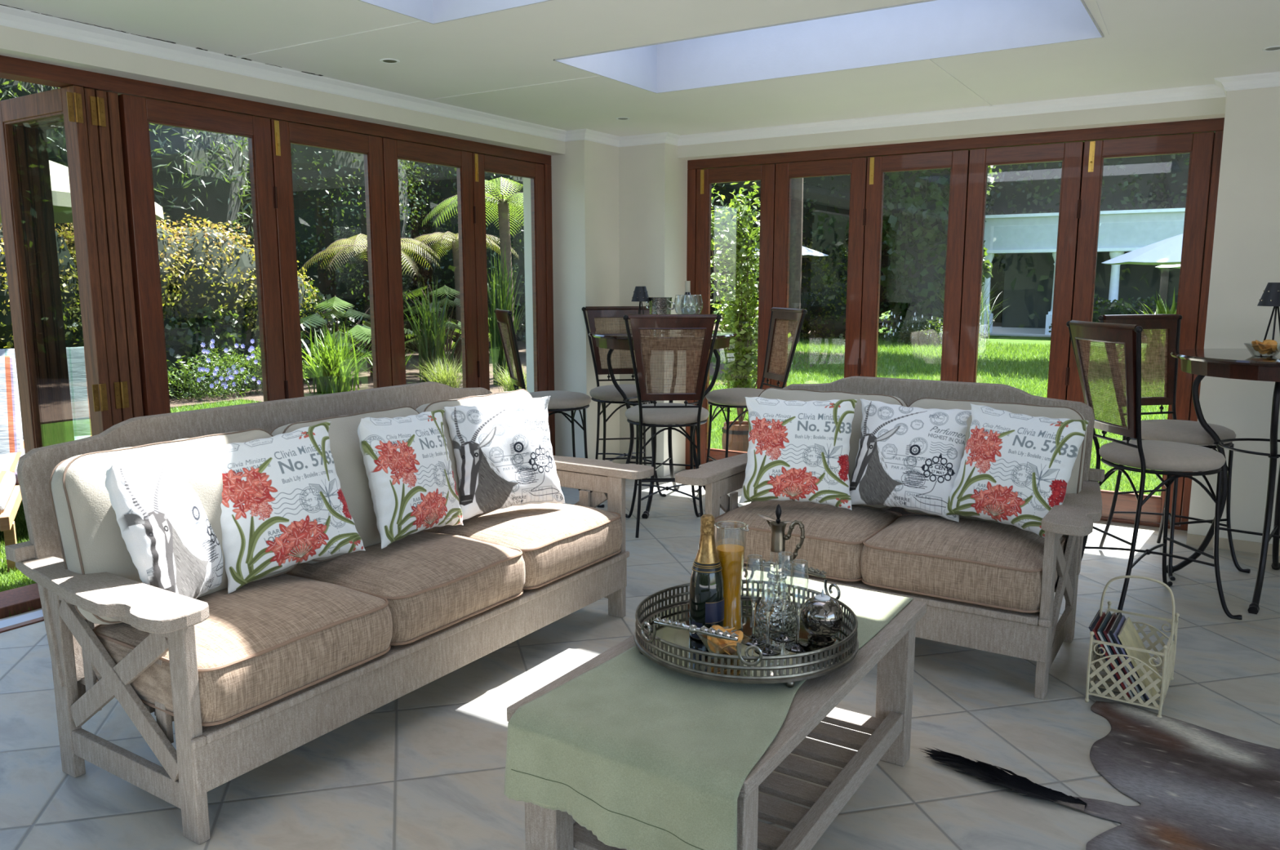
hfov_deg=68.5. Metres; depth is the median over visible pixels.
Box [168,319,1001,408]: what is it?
garden bed
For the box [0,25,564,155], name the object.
crown molding
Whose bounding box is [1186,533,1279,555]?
baseboard
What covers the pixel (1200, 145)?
door
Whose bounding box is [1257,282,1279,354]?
table lamp
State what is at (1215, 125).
trim
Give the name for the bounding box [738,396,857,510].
cushion
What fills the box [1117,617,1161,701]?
magazine
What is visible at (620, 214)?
wall
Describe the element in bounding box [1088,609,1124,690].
magazine
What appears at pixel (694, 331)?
wine glass
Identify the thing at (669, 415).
bar stool
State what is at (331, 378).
agapanthus
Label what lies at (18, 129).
door
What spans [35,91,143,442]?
door
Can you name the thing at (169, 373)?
shrub
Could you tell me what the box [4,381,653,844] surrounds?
sofa
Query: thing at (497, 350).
iris
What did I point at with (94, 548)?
cushion
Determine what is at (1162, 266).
parasol
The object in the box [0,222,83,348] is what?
shrub
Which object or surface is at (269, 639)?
seat cushion
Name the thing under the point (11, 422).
cushion
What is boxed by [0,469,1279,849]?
floor
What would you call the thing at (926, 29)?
skylight
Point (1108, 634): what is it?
magazine
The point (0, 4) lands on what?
trim
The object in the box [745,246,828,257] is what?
parasol
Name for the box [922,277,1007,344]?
spiky grass
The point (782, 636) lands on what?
champagne flute
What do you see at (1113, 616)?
magazine
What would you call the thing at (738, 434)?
barrel planter
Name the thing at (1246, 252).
wall
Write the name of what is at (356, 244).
tree fern
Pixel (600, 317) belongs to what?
bar stool
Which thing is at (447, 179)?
evergreen tree
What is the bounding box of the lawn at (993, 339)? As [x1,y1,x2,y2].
[0,304,1168,591]
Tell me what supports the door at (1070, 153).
in the wall at (1211, 108)
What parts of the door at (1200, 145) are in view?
rail, rail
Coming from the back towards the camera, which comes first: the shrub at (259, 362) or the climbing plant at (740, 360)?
the shrub at (259, 362)
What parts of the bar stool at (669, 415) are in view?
leg, leg, seat, cane panel, frame, leg, leg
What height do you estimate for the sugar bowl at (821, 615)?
0.123 m
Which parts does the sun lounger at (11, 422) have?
leg, rail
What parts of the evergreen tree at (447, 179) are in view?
stem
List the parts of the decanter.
spout, lid, handle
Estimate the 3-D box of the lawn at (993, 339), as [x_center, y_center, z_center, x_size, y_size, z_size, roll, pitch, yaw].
[5.239,-0.701,15.030,120.000,0.320,140.000,5,10,32]
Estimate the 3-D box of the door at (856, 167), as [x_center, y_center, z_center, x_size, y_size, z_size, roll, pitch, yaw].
[1.138,-0.646,6.065,0.629,2.058,0.054,5,10,32]
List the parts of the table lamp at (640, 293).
lamp shade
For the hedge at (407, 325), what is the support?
on the garden bed
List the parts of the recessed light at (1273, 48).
bulb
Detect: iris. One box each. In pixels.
[403,275,461,382]
[486,248,525,385]
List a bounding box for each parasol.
[0,160,164,223]
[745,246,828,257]
[1102,233,1182,265]
[1155,264,1180,268]
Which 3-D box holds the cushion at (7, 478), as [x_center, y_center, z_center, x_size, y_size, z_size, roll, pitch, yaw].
[-3.609,0.319,4.866,0.612,0.094,1.264,-5,10,-29]
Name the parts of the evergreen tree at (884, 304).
stem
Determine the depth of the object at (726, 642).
2.12 m
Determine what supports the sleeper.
on the lawn at (993, 339)
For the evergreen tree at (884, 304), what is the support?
on the lawn at (993, 339)
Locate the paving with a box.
[979,326,1147,339]
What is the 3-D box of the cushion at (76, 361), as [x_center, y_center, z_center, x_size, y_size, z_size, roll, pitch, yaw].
[-4.045,-0.182,6.407,0.612,0.676,0.392,-5,10,-29]
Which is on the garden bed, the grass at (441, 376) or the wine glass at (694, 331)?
the grass at (441, 376)
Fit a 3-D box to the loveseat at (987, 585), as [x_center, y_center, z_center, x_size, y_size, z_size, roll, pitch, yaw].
[0.943,0.329,3.534,1.454,0.934,0.807,5,10,32]
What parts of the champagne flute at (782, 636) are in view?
stem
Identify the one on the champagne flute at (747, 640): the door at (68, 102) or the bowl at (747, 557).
the bowl at (747, 557)
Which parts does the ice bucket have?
handle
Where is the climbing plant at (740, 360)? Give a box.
[710,181,791,425]
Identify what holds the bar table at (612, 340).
on the floor
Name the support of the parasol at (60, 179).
on the lawn at (993, 339)
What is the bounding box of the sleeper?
[0,582,41,618]
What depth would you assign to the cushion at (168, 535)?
2.36 m
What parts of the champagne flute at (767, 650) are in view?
stem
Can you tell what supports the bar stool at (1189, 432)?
on the floor
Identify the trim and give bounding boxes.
[0,4,323,75]
[0,4,1279,146]
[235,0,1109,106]
[685,117,1224,530]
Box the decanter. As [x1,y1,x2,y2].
[755,504,804,631]
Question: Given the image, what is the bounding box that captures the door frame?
[0,54,555,632]
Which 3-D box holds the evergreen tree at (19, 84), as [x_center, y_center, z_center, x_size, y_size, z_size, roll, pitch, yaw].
[-9.084,-2.835,8.339,2.921,5.992,6.970,5,10,32]
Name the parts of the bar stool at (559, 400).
cane panel, frame, leg, seat, leg, leg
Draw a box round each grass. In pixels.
[412,355,462,387]
[492,360,526,391]
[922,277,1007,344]
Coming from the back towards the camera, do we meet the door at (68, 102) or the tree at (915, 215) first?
the tree at (915, 215)
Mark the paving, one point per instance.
(997, 331)
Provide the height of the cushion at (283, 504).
0.424 m
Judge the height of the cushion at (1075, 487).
0.446 m
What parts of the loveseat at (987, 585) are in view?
armrest, leg, rail, backrest, rail, leg, rail, rail, armrest, leg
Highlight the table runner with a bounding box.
[503,569,912,849]
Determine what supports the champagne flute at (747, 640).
on the tray
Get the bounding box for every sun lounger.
[0,346,92,484]
[0,355,23,572]
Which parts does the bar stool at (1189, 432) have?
leg, frame, cane panel, leg, leg, seat, leg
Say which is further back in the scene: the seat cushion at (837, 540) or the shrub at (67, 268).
the shrub at (67, 268)
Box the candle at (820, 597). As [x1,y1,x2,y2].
[814,594,830,600]
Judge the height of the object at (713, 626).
0.025 m
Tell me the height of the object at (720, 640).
0.044 m
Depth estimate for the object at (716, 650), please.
2.12 m
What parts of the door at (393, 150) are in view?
rail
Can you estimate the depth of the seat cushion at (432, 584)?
2.92 m
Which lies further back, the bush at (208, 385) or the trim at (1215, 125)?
the bush at (208, 385)
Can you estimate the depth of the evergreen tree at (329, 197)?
14.38 m
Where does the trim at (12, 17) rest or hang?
attached to the wall at (620, 214)
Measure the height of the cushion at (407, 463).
0.430 m
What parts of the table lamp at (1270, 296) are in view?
lamp shade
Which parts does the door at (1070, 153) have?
rail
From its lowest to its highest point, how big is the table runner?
0.224 m
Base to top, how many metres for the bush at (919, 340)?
0.763 m
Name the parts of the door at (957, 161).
rail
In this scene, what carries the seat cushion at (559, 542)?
on the sofa at (246, 677)
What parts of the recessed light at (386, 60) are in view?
bulb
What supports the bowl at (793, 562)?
on the champagne flute at (796, 646)
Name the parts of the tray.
plate, mirror plate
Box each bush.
[168,338,262,400]
[880,311,988,345]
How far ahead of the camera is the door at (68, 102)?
3.84 m
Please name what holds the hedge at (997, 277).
on the lawn at (993, 339)
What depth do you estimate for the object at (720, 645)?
2.11 m
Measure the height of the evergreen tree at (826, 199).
9.379 m
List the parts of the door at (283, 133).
rail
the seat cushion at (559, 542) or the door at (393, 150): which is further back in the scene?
the door at (393, 150)
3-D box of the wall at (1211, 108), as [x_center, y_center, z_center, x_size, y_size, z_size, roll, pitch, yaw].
[1.660,-1.965,5.551,3.122,0.576,0.349,5,10,32]
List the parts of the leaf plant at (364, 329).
stem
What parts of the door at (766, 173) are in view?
rail, rail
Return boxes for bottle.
[680,280,693,331]
[688,514,724,640]
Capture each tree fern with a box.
[297,233,440,376]
[401,231,518,372]
[422,176,524,370]
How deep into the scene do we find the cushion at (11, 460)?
5.40 m
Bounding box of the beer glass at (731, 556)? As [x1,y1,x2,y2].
[714,520,749,631]
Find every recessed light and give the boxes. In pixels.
[379,57,399,63]
[616,116,630,119]
[1262,45,1279,51]
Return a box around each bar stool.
[493,308,604,507]
[581,306,666,497]
[622,314,721,537]
[694,306,807,492]
[1066,320,1242,619]
[1097,314,1250,580]
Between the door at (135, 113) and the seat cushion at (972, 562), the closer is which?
the seat cushion at (972, 562)
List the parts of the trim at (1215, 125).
sill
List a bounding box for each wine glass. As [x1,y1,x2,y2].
[674,294,691,332]
[680,294,697,333]
[685,294,702,332]
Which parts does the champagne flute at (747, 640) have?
stem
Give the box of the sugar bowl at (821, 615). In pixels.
[800,588,843,643]
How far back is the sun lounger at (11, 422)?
5.60 m
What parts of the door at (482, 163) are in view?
rail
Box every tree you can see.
[0,77,253,321]
[0,83,21,96]
[230,143,442,357]
[401,160,525,355]
[710,174,885,328]
[710,183,720,280]
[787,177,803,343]
[834,165,1001,333]
[880,165,994,340]
[985,153,1182,289]
[1146,153,1190,208]
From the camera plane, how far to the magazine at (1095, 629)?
2.98 m
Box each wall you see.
[523,139,687,476]
[677,97,1226,159]
[1186,86,1279,544]
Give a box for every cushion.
[0,346,91,439]
[0,355,23,454]
[0,435,92,484]
[0,462,16,513]
[50,430,295,624]
[91,573,392,722]
[104,456,222,599]
[214,421,365,593]
[271,407,422,563]
[289,531,525,642]
[357,408,463,548]
[415,390,532,503]
[426,502,622,586]
[444,395,564,519]
[714,499,899,578]
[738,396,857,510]
[759,388,906,509]
[849,398,971,522]
[860,514,1066,610]
[903,398,1087,524]
[944,403,1088,537]
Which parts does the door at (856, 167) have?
rail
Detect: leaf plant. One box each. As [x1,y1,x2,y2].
[257,294,417,376]
[402,284,492,369]
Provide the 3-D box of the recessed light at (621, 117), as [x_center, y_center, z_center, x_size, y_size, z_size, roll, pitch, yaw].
[-0.101,-1.810,5.547,0.086,0.007,0.086,5,10,32]
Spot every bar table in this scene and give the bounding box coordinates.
[588,328,737,518]
[1166,348,1279,614]
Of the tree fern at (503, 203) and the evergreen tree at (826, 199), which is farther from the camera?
the evergreen tree at (826, 199)
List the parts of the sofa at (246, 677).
leg, rail, armrest, rail, rail, leg, backrest, rail, rail, armrest, leg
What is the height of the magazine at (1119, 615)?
0.207 m
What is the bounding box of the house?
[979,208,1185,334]
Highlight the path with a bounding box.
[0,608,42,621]
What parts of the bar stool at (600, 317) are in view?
leg, leg, cane panel, frame, seat, leg, leg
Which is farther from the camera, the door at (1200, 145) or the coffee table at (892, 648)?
the door at (1200, 145)
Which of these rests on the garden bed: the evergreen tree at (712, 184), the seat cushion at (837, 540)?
the evergreen tree at (712, 184)
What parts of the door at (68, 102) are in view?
rail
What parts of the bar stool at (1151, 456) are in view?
leg, cane panel, frame, leg, seat, leg, leg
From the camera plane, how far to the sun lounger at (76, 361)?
6.43 m
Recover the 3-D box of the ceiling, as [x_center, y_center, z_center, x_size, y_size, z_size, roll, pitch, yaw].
[0.446,-1.340,1.053,7.710,0.420,9.310,5,10,32]
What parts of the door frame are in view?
sill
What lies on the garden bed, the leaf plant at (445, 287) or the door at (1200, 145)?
the leaf plant at (445, 287)
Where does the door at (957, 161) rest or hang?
in the wall at (1211, 108)
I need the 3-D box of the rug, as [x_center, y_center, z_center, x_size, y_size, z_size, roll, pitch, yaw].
[1.556,0.981,2.240,1.756,0.034,1.205,5,10,32]
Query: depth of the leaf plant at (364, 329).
12.70 m
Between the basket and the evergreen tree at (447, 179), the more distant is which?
the evergreen tree at (447, 179)
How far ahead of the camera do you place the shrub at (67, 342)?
10.44 m
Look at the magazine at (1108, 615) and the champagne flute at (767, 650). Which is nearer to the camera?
the champagne flute at (767, 650)
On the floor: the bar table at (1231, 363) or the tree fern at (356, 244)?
the bar table at (1231, 363)
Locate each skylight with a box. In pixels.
[358,0,551,23]
[553,0,1103,93]
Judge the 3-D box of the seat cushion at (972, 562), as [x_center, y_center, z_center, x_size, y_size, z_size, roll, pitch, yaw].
[1.151,0.448,3.327,0.606,0.186,0.542,5,10,32]
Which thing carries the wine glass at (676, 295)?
on the bar table at (612, 340)
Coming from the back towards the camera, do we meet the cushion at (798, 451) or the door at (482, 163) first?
the door at (482, 163)
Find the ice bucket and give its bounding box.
[645,297,674,331]
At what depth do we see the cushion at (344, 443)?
3.01 m
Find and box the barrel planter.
[721,420,749,452]
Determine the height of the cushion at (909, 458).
0.407 m
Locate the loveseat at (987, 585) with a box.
[675,376,1105,699]
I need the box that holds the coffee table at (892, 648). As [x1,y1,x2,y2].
[506,569,926,849]
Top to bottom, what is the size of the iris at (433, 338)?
1.579 m
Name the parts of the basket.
corner post, lattice panel, rail, corner post, rail, lattice panel, rail, hoop handle, rail, lattice panel, corner post, rail, lattice panel, rail, corner post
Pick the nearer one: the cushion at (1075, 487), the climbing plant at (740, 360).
the cushion at (1075, 487)
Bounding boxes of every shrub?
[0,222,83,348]
[0,331,84,348]
[61,212,319,387]
[64,280,357,397]
[166,360,177,397]
[245,338,311,392]
[743,238,847,339]
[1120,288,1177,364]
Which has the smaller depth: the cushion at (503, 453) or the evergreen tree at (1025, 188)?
the cushion at (503, 453)
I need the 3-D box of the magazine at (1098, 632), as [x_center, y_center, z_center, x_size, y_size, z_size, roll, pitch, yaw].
[1.553,0.743,3.039,0.118,0.197,0.200,6,10,34]
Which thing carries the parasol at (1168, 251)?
on the lawn at (993, 339)
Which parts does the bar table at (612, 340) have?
leg, leg, leg, leg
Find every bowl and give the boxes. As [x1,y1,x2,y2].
[745,556,763,602]
[760,566,777,610]
[776,554,793,598]
[790,562,808,606]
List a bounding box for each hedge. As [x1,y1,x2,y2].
[64,160,525,358]
[515,281,724,341]
[824,181,1164,322]
[1048,294,1177,340]
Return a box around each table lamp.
[631,286,650,314]
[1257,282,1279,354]
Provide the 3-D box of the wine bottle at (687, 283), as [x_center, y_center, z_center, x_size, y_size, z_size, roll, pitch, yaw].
[0.285,-0.710,5.623,0.075,0.302,0.075,5,10,32]
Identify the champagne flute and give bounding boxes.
[741,554,766,645]
[754,561,780,655]
[770,551,795,641]
[784,559,810,652]
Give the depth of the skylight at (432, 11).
3.40 m
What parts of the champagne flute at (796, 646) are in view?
stem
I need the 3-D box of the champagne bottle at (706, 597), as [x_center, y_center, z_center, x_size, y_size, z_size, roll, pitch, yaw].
[0.160,0.359,2.234,0.084,0.298,0.083,5,10,32]
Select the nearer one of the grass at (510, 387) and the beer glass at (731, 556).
the beer glass at (731, 556)
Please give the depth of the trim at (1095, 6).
3.92 m
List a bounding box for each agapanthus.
[301,324,372,394]
[358,351,417,377]
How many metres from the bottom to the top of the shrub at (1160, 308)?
1.345 m
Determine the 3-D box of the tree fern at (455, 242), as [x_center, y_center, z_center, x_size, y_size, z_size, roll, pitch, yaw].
[-2.828,-1.880,14.473,1.653,2.187,1.548,5,10,32]
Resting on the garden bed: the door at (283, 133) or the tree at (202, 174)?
the tree at (202, 174)
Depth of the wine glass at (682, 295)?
5.41 m
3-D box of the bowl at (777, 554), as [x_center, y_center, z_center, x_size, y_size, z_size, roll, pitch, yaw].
[0.343,0.360,2.224,0.042,0.112,0.042,5,10,32]
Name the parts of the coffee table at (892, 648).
leg, leg, shelf rail, leg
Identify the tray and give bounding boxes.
[634,559,858,687]
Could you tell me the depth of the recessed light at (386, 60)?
4.10 m
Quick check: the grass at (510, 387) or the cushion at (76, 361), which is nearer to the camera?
the cushion at (76, 361)
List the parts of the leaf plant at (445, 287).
stem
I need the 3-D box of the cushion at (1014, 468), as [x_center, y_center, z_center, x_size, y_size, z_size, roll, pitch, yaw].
[1.286,0.153,3.235,0.194,0.409,0.443,-7,11,-39]
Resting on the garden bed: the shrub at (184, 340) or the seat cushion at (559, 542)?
the shrub at (184, 340)
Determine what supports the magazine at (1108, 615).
in the basket
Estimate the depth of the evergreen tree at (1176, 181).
26.93 m
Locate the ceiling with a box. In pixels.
[0,0,1279,136]
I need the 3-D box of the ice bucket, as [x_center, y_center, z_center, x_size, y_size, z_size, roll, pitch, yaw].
[0.118,-0.651,5.551,0.146,0.206,0.146,-2,9,-14]
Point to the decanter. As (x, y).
(778, 537)
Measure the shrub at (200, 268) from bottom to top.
2.494 m
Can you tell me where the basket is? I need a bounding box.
[1084,575,1179,717]
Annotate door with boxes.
[0,84,112,453]
[12,87,122,446]
[23,89,133,444]
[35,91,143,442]
[117,93,288,416]
[270,119,391,398]
[382,137,479,387]
[472,152,547,391]
[693,163,775,467]
[770,156,867,387]
[859,149,969,381]
[958,141,1084,399]
[1066,131,1215,525]
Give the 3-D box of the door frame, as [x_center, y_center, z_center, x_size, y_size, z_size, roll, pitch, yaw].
[-2.133,-0.338,4.026,0.135,2.205,5.575,5,10,32]
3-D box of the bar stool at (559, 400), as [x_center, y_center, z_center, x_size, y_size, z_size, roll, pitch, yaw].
[-0.550,-0.103,5.615,0.577,1.170,0.492,-3,9,-18]
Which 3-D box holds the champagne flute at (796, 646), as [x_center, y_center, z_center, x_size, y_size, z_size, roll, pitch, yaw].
[0.367,0.415,2.169,0.060,0.207,0.060,5,10,32]
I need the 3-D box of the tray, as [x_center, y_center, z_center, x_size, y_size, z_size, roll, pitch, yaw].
[0.253,0.464,2.262,0.547,0.137,0.560,5,10,32]
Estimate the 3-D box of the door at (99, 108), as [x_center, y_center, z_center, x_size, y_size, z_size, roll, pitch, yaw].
[-2.438,-0.342,4.065,0.698,2.058,0.070,5,10,32]
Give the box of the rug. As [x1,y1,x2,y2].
[918,701,1279,849]
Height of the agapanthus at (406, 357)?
0.718 m
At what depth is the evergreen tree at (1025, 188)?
27.76 m
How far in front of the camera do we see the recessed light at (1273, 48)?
3.89 m
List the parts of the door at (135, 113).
rail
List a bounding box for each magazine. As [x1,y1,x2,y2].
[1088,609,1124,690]
[1092,611,1130,697]
[1097,611,1134,696]
[1097,631,1133,697]
[1102,613,1137,693]
[1106,631,1144,700]
[1109,612,1147,701]
[1113,614,1149,699]
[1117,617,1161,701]
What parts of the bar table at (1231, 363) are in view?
leg, leg, leg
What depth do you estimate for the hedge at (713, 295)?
29.79 m
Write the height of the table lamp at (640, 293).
0.268 m
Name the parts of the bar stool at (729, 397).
leg, leg, seat, leg, cane panel, frame, leg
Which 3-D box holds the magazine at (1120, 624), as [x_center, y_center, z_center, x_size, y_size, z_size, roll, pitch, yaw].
[1.592,0.745,3.014,0.124,0.200,0.200,6,10,34]
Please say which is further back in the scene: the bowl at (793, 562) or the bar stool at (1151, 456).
the bar stool at (1151, 456)

